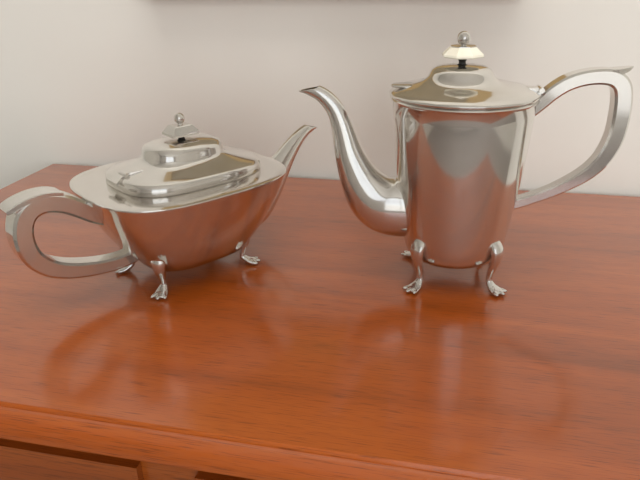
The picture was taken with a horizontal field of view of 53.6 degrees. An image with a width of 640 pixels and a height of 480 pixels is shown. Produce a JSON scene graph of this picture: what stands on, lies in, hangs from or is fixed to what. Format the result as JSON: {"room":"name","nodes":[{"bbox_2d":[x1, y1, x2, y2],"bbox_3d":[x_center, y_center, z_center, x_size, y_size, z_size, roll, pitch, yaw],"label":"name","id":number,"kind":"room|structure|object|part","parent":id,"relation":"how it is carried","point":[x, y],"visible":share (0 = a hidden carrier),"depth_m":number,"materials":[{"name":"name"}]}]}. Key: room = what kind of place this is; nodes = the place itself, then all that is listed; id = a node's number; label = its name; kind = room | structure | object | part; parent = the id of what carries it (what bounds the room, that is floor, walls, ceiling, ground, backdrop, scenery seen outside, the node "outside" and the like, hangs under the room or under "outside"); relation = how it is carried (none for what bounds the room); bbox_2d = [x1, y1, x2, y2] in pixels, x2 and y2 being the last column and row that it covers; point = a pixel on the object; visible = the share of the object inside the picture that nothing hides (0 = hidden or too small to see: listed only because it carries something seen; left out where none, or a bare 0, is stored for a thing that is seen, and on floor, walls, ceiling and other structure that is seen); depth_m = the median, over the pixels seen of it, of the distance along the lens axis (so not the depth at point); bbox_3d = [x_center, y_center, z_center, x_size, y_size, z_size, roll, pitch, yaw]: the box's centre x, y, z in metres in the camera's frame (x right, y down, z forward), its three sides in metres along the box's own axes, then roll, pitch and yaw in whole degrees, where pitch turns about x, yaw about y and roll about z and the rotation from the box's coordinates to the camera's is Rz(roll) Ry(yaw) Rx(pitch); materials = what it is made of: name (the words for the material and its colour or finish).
{"room":"dining room","nodes":[
{"label":"dining room","id":0,"kind":"room"},
{"bbox_2d":[0,0,639,196],"bbox_3d":[0.335,-0.495,0.651,4.740,2.500,0.120,4,24,12],"label":"wall","id":1,"kind":"structure","parent":0,"point":[83,82],"depth_m":0.81,"materials":[{"name":"beige paint"}]},
{"bbox_3d":[0.005,1.314,-0.215,4.740,0.100,3.246,4,24,12],"label":"floor","id":2,"kind":"structure","parent":0,"visible":0},
{"bbox_2d":[0,164,639,479],"bbox_3d":[-0.042,0.388,0.771,0.822,0.800,0.517,4,24,12],"label":"wooden table","id":3,"kind":"object","parent":2,"relation":"on","point":[312,360],"visible":0.91,"depth_m":0.46,"materials":[{"name":"brown wood"}]},
{"bbox_3d":[-0.102,0.216,0.435,0.715,0.132,0.029,4,24,12],"label":"drawer","id":4,"kind":"part","parent":3,"relation":"part of","materials":[{"name":"brown wood"}]},
{"bbox_2d":[0,113,316,299],"bbox_3d":[-0.121,-0.045,0.585,0.319,0.145,0.156,-21,31,-37],"label":"teapot","id":5,"kind":"object","parent":3,"relation":"on","point":[190,199],"visible":1,"depth_m":0.53,"materials":[{"name":"silver metal"}]},
{"bbox_3d":[-0.203,-0.006,0.521,0.098,0.084,0.021,-21,31,-37],"label":"handle","id":6,"kind":"part","parent":5,"relation":"part of","materials":[{"name":"silver metal"}]},
{"bbox_3d":[-0.123,-0.076,0.570,0.134,0.033,0.102,-21,31,-37],"label":"lid","id":7,"kind":"part","parent":5,"relation":"part of","materials":[{"name":"silver metal"}]},
{"bbox_3d":[-0.045,-0.066,0.651,0.114,0.093,0.046,-21,31,-37],"label":"spout","id":8,"kind":"part","parent":5,"relation":"part of","materials":[{"name":"silver metal"}]},
{"bbox_2d":[299,31,633,296],"bbox_3d":[0.116,-0.066,0.539,0.266,0.212,0.120,1,24,6],"label":"coffee pot","id":9,"kind":"object","parent":3,"relation":"on","point":[462,132],"visible":1,"depth_m":0.50,"materials":[{"name":"silver metal"}]},
{"bbox_3d":[0.035,-0.066,0.547,0.106,0.132,0.044,1,24,6],"label":"spout","id":10,"kind":"part","parent":9,"relation":"part of","materials":[{"name":"silver metal"}]},
{"bbox_3d":[0.114,-0.142,0.505,0.011,0.008,0.011,1,24,6],"label":"lid finial stem","id":11,"kind":"part","parent":9,"relation":"part of","materials":[{"name":"black"}]},
{"bbox_3d":[0.117,-0.129,0.511,0.121,0.024,0.121,1,24,6],"label":"lid","id":12,"kind":"part","parent":9,"relation":"part of","materials":[{"name":"silver metal"}]},
{"bbox_3d":[0.202,-0.081,0.523,0.092,0.122,0.016,1,24,6],"label":"handle","id":13,"kind":"part","parent":9,"relation":"part of","materials":[{"name":"silver metal"}]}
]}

